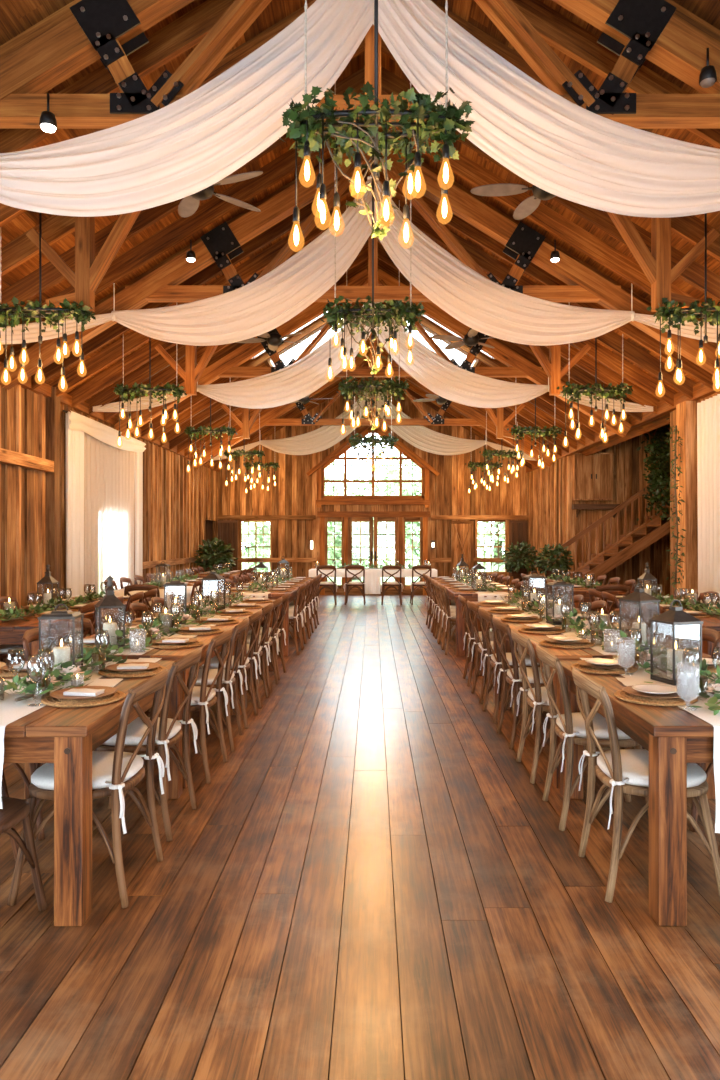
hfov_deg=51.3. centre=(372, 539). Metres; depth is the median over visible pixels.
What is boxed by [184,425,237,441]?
greenery
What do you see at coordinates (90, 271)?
wooden beam
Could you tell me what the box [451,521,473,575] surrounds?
shutter
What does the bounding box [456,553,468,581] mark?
lantern
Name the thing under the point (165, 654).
table
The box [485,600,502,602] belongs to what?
plate
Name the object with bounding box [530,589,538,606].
pillar candle
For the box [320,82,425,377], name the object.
chandelier
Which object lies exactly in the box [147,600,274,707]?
table
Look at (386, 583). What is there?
cushion
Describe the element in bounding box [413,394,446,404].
ceiling fan
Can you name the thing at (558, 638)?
plate
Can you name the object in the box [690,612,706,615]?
dinner plate
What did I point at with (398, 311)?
greenery
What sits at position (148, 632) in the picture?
water tumbler
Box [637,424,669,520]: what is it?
ivy
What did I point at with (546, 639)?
dinner plate
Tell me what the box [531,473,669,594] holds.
staircase
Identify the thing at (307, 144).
socket
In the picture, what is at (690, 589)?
chair
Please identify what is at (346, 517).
door
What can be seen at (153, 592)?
chair
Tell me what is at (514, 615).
plate
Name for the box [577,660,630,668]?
dinner plate
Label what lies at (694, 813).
chair
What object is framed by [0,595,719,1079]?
floor
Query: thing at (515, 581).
chair
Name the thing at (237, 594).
water tumbler
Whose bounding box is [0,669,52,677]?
charger
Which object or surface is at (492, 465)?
greenery
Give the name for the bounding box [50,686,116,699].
dinner plate
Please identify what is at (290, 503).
wall
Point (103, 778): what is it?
cushion
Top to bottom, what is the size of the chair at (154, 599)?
0.896 m
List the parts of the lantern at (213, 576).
post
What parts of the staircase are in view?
newel post, rail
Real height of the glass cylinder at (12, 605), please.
0.140 m
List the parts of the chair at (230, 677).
seat, post, post, rail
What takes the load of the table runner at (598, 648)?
on the table at (562, 654)
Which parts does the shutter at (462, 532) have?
board panel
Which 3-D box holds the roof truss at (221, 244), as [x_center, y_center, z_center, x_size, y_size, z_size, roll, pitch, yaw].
[0.000,-2.934,8.046,8.105,2.619,0.217,0,0,0]
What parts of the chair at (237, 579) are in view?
rail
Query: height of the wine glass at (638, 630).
0.205 m
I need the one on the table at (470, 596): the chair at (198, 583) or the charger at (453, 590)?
the charger at (453, 590)
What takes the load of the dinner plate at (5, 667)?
on the charger at (3, 673)
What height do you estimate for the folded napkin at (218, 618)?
0.015 m
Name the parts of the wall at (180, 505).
post, wall plate, chair rail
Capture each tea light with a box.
[72,674,81,685]
[134,641,140,650]
[608,642,614,650]
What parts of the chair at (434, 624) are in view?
post, post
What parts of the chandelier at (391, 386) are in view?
chain, rod, oval frame, chain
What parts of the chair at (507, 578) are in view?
rail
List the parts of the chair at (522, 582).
rail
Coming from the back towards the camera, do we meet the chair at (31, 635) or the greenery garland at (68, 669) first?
the chair at (31, 635)
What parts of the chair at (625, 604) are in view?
rail, post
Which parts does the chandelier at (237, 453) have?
chain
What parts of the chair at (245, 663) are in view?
seat, post, post, rail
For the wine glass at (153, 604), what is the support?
on the table runner at (125, 652)
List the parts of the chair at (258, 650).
post, post, rail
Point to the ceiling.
(158, 235)
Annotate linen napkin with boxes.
[87,678,122,686]
[133,658,161,662]
[173,635,196,637]
[546,635,564,637]
[615,677,649,685]
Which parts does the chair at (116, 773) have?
leg, seat, post, rail, post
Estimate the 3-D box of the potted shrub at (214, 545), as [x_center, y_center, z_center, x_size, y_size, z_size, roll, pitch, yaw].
[-3.546,0.688,16.913,0.958,1.524,0.998,0,0,12]
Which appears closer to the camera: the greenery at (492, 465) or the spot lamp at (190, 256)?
the spot lamp at (190, 256)
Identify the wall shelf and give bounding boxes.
[572,504,623,517]
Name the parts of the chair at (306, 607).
post, post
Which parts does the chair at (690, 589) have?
rail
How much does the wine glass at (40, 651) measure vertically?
0.205 m
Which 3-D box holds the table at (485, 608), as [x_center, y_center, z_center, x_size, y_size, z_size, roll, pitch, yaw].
[1.500,1.059,7.340,0.918,0.782,1.620,0,0,0]
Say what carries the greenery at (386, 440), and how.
on the chandelier at (386, 440)
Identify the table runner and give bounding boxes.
[0,659,136,808]
[109,599,243,654]
[239,581,285,598]
[365,569,379,593]
[462,583,507,601]
[503,601,648,654]
[620,659,719,832]
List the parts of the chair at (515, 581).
rail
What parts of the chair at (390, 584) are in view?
post, rail, post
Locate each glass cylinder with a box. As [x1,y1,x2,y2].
[3,602,15,617]
[158,613,172,633]
[194,599,205,615]
[538,599,548,615]
[585,578,591,588]
[595,613,609,627]
[687,593,697,606]
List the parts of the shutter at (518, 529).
board panel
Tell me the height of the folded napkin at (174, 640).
0.015 m
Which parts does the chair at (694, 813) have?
leg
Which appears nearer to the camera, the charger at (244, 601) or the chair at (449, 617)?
the charger at (244, 601)
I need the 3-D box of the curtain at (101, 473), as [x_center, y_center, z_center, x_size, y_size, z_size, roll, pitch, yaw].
[-3.991,-0.127,11.350,0.168,3.114,3.300,0,0,0]
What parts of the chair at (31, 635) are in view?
post, rail, post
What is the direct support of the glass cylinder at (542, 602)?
on the table runner at (598, 648)
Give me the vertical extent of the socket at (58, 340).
0.070 m
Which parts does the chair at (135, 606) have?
rail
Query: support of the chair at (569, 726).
on the floor
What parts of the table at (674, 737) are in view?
leg, leg, leg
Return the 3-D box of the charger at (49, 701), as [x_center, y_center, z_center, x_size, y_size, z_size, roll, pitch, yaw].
[-1.250,0.683,3.244,0.344,0.015,0.344,0,0,34]
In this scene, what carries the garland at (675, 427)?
attached to the wall at (552, 518)
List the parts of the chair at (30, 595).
rail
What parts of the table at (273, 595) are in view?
leg, leg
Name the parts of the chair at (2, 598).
rail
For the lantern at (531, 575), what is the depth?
7.13 m
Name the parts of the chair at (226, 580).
rail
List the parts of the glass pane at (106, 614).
rail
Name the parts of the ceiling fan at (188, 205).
blade, blade, blade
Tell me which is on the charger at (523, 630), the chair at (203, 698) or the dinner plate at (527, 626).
the dinner plate at (527, 626)
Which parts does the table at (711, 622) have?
leg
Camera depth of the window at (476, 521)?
19.76 m
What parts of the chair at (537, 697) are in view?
rail, post, post, seat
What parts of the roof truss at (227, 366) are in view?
gusset plate, king post, gusset plate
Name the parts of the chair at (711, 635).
post, rail, post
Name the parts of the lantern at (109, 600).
post, post, handle, post, post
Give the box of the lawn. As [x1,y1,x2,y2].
[242,554,503,584]
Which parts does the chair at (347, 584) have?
post, rail, post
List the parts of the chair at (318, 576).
post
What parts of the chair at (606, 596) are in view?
rail, post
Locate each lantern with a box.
[37,564,58,607]
[38,603,83,680]
[95,575,125,648]
[155,561,170,586]
[163,577,186,623]
[201,568,225,609]
[254,560,267,588]
[277,556,288,574]
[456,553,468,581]
[472,561,486,590]
[523,570,545,609]
[545,577,573,624]
[618,583,659,649]
[638,562,656,602]
[649,599,702,684]
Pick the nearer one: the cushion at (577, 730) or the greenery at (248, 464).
the cushion at (577, 730)
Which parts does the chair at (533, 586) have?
rail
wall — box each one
[0,362,219,663]
[217,377,528,594]
[526,378,719,642]
[576,423,669,595]
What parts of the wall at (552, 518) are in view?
corner post, wall plate, post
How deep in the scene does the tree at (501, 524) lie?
26.65 m
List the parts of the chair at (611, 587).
rail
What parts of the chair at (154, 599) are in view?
rail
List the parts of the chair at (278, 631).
post, post, rail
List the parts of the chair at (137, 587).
rail, post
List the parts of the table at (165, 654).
leg, leg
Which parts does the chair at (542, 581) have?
post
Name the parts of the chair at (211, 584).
rail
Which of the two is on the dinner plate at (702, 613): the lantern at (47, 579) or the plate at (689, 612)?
the plate at (689, 612)
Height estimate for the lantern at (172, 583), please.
0.371 m
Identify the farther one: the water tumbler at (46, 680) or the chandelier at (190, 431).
the chandelier at (190, 431)
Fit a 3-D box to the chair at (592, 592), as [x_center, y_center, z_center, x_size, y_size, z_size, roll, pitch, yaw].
[2.768,1.005,8.599,0.556,0.896,0.515,0,0,-2]
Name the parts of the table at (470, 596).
leg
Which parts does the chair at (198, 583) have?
post, rail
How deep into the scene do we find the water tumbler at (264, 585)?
9.67 m
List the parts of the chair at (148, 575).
rail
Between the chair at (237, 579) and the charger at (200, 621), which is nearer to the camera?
the charger at (200, 621)
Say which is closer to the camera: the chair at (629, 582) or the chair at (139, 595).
the chair at (139, 595)
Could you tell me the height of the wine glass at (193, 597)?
0.205 m
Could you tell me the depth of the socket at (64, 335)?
6.29 m
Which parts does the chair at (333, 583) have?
rail, post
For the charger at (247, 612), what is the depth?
6.67 m
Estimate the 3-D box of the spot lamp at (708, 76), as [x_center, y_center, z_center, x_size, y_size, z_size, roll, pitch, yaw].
[2.000,-2.823,4.480,0.099,0.226,0.099,0,0,0]
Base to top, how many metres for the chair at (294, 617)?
0.896 m
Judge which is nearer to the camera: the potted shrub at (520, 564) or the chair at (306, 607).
the chair at (306, 607)
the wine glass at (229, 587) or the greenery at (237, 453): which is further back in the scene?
the greenery at (237, 453)
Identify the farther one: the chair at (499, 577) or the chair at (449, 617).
the chair at (499, 577)
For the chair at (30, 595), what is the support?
on the floor
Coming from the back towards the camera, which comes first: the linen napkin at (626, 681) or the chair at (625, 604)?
the chair at (625, 604)
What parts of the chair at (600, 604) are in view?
rail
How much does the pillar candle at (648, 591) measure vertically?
0.172 m
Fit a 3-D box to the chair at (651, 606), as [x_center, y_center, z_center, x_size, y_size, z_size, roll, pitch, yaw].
[2.768,1.005,6.751,0.556,0.896,0.515,0,0,2]
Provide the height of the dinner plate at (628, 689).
0.017 m
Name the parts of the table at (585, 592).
leg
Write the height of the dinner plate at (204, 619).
0.017 m
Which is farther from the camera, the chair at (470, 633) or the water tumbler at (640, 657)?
the chair at (470, 633)
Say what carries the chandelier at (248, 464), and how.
hanging from the ceiling
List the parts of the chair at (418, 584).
post, rail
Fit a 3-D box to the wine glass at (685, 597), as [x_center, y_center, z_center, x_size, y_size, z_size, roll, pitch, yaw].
[3.120,0.588,7.527,0.076,0.205,0.076,0,0,0]
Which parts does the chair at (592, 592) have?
rail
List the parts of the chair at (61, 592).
rail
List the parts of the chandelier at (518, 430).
oval frame, rod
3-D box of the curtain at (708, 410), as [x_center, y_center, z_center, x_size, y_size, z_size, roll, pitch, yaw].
[3.980,-0.127,8.000,0.070,3.114,2.400,0,0,0]
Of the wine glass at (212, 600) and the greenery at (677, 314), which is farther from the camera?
the wine glass at (212, 600)
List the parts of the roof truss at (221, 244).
gusset plate, king post, gusset plate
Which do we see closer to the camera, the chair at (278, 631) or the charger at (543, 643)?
the charger at (543, 643)
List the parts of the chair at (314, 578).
post, post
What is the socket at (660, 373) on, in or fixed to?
attached to the chandelier at (708, 312)
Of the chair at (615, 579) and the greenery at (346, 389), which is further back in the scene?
the chair at (615, 579)
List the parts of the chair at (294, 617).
post, post, rail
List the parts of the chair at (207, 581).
post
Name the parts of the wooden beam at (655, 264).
post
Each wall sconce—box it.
[310,540,313,548]
[431,540,434,548]
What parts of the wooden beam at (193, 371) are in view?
post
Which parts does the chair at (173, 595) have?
rail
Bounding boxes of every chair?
[0,596,54,662]
[0,645,22,664]
[0,797,46,911]
[1,771,18,860]
[3,763,44,840]
[7,669,167,908]
[22,628,60,782]
[26,591,77,640]
[44,602,98,648]
[48,588,98,641]
[65,596,123,642]
[68,618,149,713]
[94,647,201,841]
[97,591,143,629]
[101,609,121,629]
[104,579,117,591]
[120,577,132,588]
[124,584,159,620]
[127,588,157,622]
[129,602,149,619]
[134,575,144,583]
[137,628,231,783]
[146,573,155,581]
[151,597,167,612]
[170,592,184,603]
[190,580,203,600]
[190,609,261,728]
[195,617,248,751]
[197,566,222,587]
[203,580,212,597]
[208,583,219,592]
[219,581,227,591]
[219,602,273,708]
[221,573,229,589]
[222,568,246,590]
[225,579,262,626]
[234,576,242,585]
[241,575,249,583]
[247,573,253,580]
[247,597,282,692]
[248,592,289,679]
[277,579,312,642]
[277,581,309,647]
[277,583,306,654]
[289,575,319,629]
[289,576,316,635]
[291,573,321,624]
[316,565,337,604]
[343,565,365,604]
[380,565,402,604]
[410,565,431,604]
[423,573,453,624]
[425,575,455,629]
[428,576,455,635]
[431,579,466,642]
[434,581,470,647]
[438,583,465,654]
[458,595,492,686]
[467,601,521,702]
[478,608,549,723]
[489,573,497,581]
[489,581,527,631]
[492,617,545,749]
[496,575,503,583]
[501,576,509,585]
[510,579,518,588]
[511,628,605,783]
[521,573,551,598]
[525,583,536,592]
[530,578,562,601]
[536,644,648,830]
[538,578,567,605]
[548,579,587,612]
[562,573,594,601]
[568,595,583,609]
[572,667,719,902]
[582,577,620,610]
[589,575,606,602]
[589,588,626,624]
[590,600,606,613]
[595,584,630,621]
[602,591,649,633]
[612,607,635,625]
[623,596,680,642]
[624,579,635,590]
[642,628,719,748]
[646,617,671,638]
[647,602,699,647]
[659,588,697,642]
[663,591,717,642]
[689,763,713,831]
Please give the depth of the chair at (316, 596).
12.82 m
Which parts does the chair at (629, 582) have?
rail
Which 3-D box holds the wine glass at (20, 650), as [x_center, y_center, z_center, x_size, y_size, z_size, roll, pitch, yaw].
[-1.590,0.588,3.340,0.076,0.205,0.076,0,0,0]
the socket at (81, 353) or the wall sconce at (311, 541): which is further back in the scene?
the wall sconce at (311, 541)
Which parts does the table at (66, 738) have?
leg, leg, leg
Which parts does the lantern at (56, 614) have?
post, post, post, post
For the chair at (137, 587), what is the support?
on the floor
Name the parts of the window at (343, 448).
frame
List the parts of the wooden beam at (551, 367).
post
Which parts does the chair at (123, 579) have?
rail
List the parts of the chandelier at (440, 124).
cord, chain, cord, cord, cord, cord, oval frame, rod, cord, cord, cord, chain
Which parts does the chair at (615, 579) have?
rail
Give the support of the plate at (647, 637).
on the dinner plate at (669, 640)
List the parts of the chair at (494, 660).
rail, post, post, seat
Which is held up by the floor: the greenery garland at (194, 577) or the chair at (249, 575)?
the chair at (249, 575)
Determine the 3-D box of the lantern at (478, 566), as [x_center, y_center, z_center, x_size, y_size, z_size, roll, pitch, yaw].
[1.380,0.465,9.750,0.173,0.398,0.173,0,0,0]
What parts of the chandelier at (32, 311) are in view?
chain, cord, cord, cord, rod, oval frame, cord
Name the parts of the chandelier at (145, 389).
cord, chain, rod, oval frame, chain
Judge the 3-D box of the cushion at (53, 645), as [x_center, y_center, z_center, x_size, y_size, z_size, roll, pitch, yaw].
[-2.805,0.973,6.750,0.417,0.050,0.436,0,0,1]
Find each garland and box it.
[0,591,114,621]
[4,643,130,701]
[83,591,249,650]
[145,574,197,586]
[206,567,229,574]
[243,572,292,592]
[330,563,413,568]
[455,573,501,591]
[501,590,646,649]
[547,574,601,588]
[616,641,719,714]
[652,591,719,618]
[665,418,687,596]
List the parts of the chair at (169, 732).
leg, seat, post, rail, post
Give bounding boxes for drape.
[0,0,719,217]
[0,174,719,345]
[93,302,652,411]
[209,390,536,460]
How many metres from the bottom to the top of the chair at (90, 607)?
0.896 m
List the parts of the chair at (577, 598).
rail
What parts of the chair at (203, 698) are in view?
seat, post, rail, post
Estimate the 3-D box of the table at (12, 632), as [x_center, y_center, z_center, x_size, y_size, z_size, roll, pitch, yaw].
[-3.090,1.070,7.500,0.858,0.760,3.000,0,0,0]
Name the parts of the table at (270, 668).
leg, leg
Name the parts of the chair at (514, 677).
rail, post, post, seat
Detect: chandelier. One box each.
[0,212,95,387]
[113,302,186,444]
[184,398,237,470]
[223,414,264,484]
[244,435,279,492]
[279,0,474,245]
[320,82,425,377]
[337,200,409,432]
[347,357,398,471]
[465,435,502,492]
[479,412,522,484]
[507,384,561,470]
[557,302,632,444]
[647,213,719,393]
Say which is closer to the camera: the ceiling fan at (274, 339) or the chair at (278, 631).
the chair at (278, 631)
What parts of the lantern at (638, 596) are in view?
post, post, post, post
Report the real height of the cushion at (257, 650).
0.050 m
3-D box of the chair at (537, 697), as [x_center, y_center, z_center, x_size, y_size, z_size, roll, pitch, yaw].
[1.148,1.005,4.690,0.556,0.896,0.515,0,0,0]
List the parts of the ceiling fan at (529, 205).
blade, blade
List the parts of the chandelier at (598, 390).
cord, chain, oval frame, rod, cord, cord, chain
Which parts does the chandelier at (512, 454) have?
chain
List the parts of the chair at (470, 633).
rail, post, post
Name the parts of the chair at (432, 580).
post, post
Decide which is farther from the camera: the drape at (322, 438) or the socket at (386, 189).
the drape at (322, 438)
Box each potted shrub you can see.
[194,537,237,572]
[500,541,537,589]
[533,543,573,599]
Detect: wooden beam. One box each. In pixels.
[26,211,140,311]
[155,344,217,395]
[529,344,590,394]
[607,212,719,311]
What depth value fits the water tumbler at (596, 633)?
4.71 m
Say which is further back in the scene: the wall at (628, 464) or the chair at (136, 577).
the wall at (628, 464)
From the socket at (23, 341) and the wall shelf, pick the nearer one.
the socket at (23, 341)
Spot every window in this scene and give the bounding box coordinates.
[239,520,271,573]
[251,311,327,358]
[268,319,345,366]
[306,426,439,507]
[401,319,477,366]
[422,315,494,358]
[475,520,506,573]
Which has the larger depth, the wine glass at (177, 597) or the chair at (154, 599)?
the chair at (154, 599)
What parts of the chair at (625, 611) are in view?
rail, post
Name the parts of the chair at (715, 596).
rail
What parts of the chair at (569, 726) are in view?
rail, post, post, seat, leg, leg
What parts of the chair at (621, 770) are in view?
post, rail, post, seat, leg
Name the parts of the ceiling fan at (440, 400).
blade, blade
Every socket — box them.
[4,360,7,367]
[10,347,13,354]
[22,340,25,348]
[38,359,41,367]
[57,339,60,347]
[61,367,64,375]
[63,333,66,341]
[75,331,78,339]
[80,352,83,359]
[293,207,299,222]
[304,141,310,157]
[316,174,321,189]
[319,184,325,200]
[328,358,331,365]
[333,192,339,208]
[354,152,360,168]
[361,331,364,339]
[376,346,379,354]
[383,181,389,197]
[393,331,396,338]
[403,205,408,220]
[407,159,412,171]
[408,325,411,333]
[414,152,420,168]
[441,180,447,195]
[442,143,448,160]
[658,372,661,380]
[667,330,670,338]
[678,360,681,367]
[699,340,702,348]
[715,359,718,367]
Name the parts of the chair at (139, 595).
post, rail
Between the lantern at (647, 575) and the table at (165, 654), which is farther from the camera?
the lantern at (647, 575)
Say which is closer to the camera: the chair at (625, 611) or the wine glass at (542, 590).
the chair at (625, 611)
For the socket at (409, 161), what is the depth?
3.61 m
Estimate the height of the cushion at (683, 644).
0.050 m
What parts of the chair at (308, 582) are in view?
post, post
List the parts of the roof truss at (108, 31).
gusset plate, king post, gusset plate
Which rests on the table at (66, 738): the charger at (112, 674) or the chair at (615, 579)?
the charger at (112, 674)
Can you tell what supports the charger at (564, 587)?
on the table at (585, 592)
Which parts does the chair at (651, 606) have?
post, rail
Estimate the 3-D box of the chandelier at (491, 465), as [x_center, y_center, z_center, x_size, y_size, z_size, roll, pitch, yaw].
[2.736,-2.060,18.498,0.943,1.840,0.405,0,0,-2]
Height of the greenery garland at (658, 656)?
0.141 m
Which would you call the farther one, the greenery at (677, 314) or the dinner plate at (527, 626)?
the greenery at (677, 314)
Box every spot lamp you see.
[39,93,56,132]
[186,240,195,261]
[550,240,559,261]
[699,48,716,87]
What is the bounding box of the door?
[317,511,429,594]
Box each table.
[0,598,150,660]
[3,660,182,925]
[34,619,243,788]
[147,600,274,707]
[190,573,245,587]
[220,585,301,655]
[443,585,527,655]
[472,602,586,703]
[495,617,710,788]
[525,580,633,621]
[560,660,715,925]
[595,598,719,659]
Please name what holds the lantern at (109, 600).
on the table runner at (125, 652)
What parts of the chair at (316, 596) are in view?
post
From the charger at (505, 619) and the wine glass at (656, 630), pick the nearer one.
the wine glass at (656, 630)
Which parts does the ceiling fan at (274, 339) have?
blade, blade, blade, blade, blade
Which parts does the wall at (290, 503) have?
chair rail, header rail, skirting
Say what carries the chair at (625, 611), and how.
on the floor
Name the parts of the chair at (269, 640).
post, post, rail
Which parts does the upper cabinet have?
door, door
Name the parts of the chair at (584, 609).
post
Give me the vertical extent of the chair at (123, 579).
0.896 m
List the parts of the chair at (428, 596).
post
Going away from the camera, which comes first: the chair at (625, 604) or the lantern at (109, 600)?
the lantern at (109, 600)
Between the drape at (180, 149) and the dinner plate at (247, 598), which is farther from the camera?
the dinner plate at (247, 598)
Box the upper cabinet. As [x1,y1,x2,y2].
[571,453,612,500]
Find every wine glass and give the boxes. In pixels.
[7,648,24,694]
[26,655,45,706]
[27,593,35,615]
[33,593,41,615]
[36,649,54,673]
[57,588,64,599]
[64,588,71,601]
[67,630,80,652]
[88,584,95,602]
[95,630,109,651]
[121,611,132,629]
[141,612,153,628]
[152,603,161,617]
[170,603,180,618]
[176,596,184,608]
[191,596,199,609]
[210,590,217,602]
[225,586,230,596]
[236,582,242,592]
[508,585,514,594]
[521,589,528,600]
[536,589,543,598]
[538,595,545,607]
[555,595,564,603]
[560,602,570,616]
[580,602,589,617]
[588,611,599,628]
[610,611,621,628]
[627,628,641,650]
[649,584,655,594]
[653,628,667,649]
[674,588,681,605]
[680,588,687,608]
[682,647,700,691]
[703,593,711,615]
[712,593,719,615]
[712,647,719,668]
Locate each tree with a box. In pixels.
[242,462,357,571]
[242,522,269,571]
[326,466,396,579]
[352,446,420,581]
[477,522,504,571]
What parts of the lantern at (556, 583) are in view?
post, post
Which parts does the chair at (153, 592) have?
rail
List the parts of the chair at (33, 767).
leg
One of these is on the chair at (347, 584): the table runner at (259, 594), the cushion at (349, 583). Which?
the cushion at (349, 583)
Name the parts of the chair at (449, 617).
rail, post, post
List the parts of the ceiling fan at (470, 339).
blade, blade, blade, blade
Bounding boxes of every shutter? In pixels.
[218,520,237,571]
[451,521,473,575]
[509,520,527,575]
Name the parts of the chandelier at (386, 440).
chain, oval frame, rod, chain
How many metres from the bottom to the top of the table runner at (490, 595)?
0.264 m
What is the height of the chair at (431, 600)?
0.896 m
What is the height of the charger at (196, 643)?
0.015 m
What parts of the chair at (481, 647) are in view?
rail, post, post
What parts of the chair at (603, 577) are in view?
rail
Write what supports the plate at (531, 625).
on the dinner plate at (527, 626)
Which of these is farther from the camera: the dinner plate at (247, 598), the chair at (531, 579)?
the chair at (531, 579)
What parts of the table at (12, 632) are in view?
leg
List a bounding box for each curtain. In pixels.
[63,410,145,625]
[697,394,719,603]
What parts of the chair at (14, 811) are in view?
seat, leg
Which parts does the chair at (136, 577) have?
rail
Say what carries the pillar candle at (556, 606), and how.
in the lantern at (556, 583)
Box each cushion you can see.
[0,645,22,653]
[31,751,142,789]
[44,643,63,648]
[65,634,89,642]
[102,717,180,745]
[191,686,215,704]
[195,669,234,684]
[199,656,248,668]
[219,644,261,654]
[247,635,271,643]
[248,627,279,635]
[320,582,332,584]
[348,582,361,584]
[385,582,398,584]
[469,631,492,640]
[478,641,517,651]
[491,653,539,665]
[507,667,545,682]
[528,687,548,704]
[556,712,631,738]
[597,749,705,787]
[649,634,680,642]
[679,643,699,647]
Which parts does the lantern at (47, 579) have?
post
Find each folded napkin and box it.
[13,663,46,668]
[63,688,104,695]
[76,638,102,642]
[117,663,148,668]
[162,638,189,642]
[189,626,210,629]
[207,617,228,620]
[226,609,242,611]
[238,603,254,605]
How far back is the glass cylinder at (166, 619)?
5.31 m
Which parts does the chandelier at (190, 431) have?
oval frame, rod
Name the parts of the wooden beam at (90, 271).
post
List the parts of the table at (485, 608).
leg, leg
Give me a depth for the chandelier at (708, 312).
6.15 m
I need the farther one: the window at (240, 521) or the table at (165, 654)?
the window at (240, 521)
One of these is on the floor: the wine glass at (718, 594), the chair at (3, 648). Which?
the chair at (3, 648)
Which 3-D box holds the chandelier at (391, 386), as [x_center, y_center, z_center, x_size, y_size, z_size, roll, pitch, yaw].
[-0.001,-2.785,9.407,0.934,2.941,0.408,0,0,6]
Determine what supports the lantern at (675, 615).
on the table runner at (704, 713)
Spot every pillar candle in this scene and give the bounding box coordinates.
[44,591,50,604]
[53,639,69,670]
[103,618,116,644]
[160,576,165,584]
[170,599,180,618]
[209,589,216,600]
[476,577,481,588]
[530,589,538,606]
[554,599,564,620]
[632,619,645,644]
[644,585,650,594]
[667,642,684,677]
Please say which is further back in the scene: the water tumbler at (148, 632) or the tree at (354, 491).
the tree at (354, 491)
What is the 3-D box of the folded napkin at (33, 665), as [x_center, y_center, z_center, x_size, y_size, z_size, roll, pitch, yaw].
[-1.789,0.659,3.921,0.150,0.015,0.083,0,0,12]
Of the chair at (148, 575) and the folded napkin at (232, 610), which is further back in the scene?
the chair at (148, 575)
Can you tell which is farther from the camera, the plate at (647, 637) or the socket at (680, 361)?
the socket at (680, 361)
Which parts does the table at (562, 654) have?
leg, leg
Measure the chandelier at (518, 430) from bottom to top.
1.840 m
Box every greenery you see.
[0,296,95,331]
[113,382,186,403]
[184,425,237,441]
[223,449,264,460]
[244,462,279,470]
[279,81,474,170]
[320,295,425,334]
[337,376,409,400]
[347,433,398,449]
[465,461,502,471]
[479,449,522,460]
[507,425,561,440]
[557,381,632,404]
[647,298,719,334]
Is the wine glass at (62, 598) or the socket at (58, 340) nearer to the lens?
the socket at (58, 340)
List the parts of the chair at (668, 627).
rail, post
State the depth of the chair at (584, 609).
10.44 m
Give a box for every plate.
[1,662,48,671]
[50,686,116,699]
[70,638,102,644]
[105,662,159,671]
[153,638,197,644]
[180,626,218,631]
[201,617,234,621]
[219,609,249,612]
[232,603,259,606]
[244,598,268,600]
[480,601,506,603]
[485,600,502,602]
[491,608,519,610]
[495,606,515,609]
[505,615,537,619]
[510,614,532,617]
[523,625,560,630]
[528,624,554,627]
[545,638,588,643]
[551,636,581,641]
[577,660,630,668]
[585,658,622,665]
[610,624,629,627]
[622,685,688,697]
[632,684,678,693]
[646,636,664,641]
[647,639,672,643]
[684,611,701,613]
[686,658,719,664]
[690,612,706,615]
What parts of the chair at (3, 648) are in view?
seat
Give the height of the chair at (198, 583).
0.896 m
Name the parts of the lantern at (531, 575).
post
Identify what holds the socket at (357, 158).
attached to the chandelier at (440, 124)
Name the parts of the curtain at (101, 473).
panel, sheer panel, panel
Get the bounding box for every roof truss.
[0,0,719,128]
[0,143,719,389]
[114,269,630,436]
[192,351,553,467]
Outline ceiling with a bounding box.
[0,0,719,469]
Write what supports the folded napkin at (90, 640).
on the dinner plate at (71, 641)
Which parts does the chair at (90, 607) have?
rail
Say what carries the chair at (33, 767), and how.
on the floor
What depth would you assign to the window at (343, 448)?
19.75 m
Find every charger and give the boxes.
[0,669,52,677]
[41,690,125,707]
[62,643,95,648]
[98,666,166,677]
[132,620,144,624]
[148,641,202,648]
[159,587,182,588]
[175,629,223,634]
[196,620,239,624]
[215,611,252,615]
[229,605,263,608]
[241,600,272,602]
[266,590,291,591]
[453,590,477,591]
[476,603,509,606]
[488,609,524,613]
[496,590,519,591]
[501,617,541,622]
[518,628,565,633]
[539,640,594,648]
[563,587,587,589]
[570,663,637,674]
[614,689,697,706]
[631,642,680,648]
[693,614,710,617]
[704,668,716,672]
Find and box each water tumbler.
[0,677,4,699]
[32,675,50,699]
[91,652,105,671]
[140,629,151,645]
[172,619,178,628]
[191,610,199,621]
[209,603,217,612]
[225,597,231,606]
[236,593,242,601]
[262,584,267,589]
[268,581,273,588]
[466,579,470,585]
[477,584,482,590]
[508,595,514,604]
[521,601,529,610]
[539,608,547,619]
[561,617,571,630]
[590,629,602,645]
[618,629,628,642]
[632,651,647,669]
[689,675,707,698]
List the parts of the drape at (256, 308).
tie cord, tie cord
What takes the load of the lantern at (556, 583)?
on the table runner at (598, 648)
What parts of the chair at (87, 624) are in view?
rail, post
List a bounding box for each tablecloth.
[111,581,216,621]
[309,569,436,576]
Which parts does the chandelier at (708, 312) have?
cord, cord, cord, oval frame, rod, cord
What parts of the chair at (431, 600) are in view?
post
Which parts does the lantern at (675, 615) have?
post, post, handle, post, post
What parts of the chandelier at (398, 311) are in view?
chain, cord, oval frame, rod, cord, chain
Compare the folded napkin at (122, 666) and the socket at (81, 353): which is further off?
the socket at (81, 353)
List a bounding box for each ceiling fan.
[178,171,262,217]
[236,328,311,350]
[292,395,332,403]
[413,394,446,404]
[431,328,493,349]
[470,183,555,219]
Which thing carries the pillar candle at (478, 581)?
in the lantern at (478, 566)
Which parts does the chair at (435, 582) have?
post, post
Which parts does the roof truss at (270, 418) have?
gusset plate, king post, gusset plate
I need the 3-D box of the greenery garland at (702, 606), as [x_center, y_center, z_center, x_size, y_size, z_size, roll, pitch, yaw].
[3.106,0.621,7.489,0.445,0.132,2.551,0,0,0]

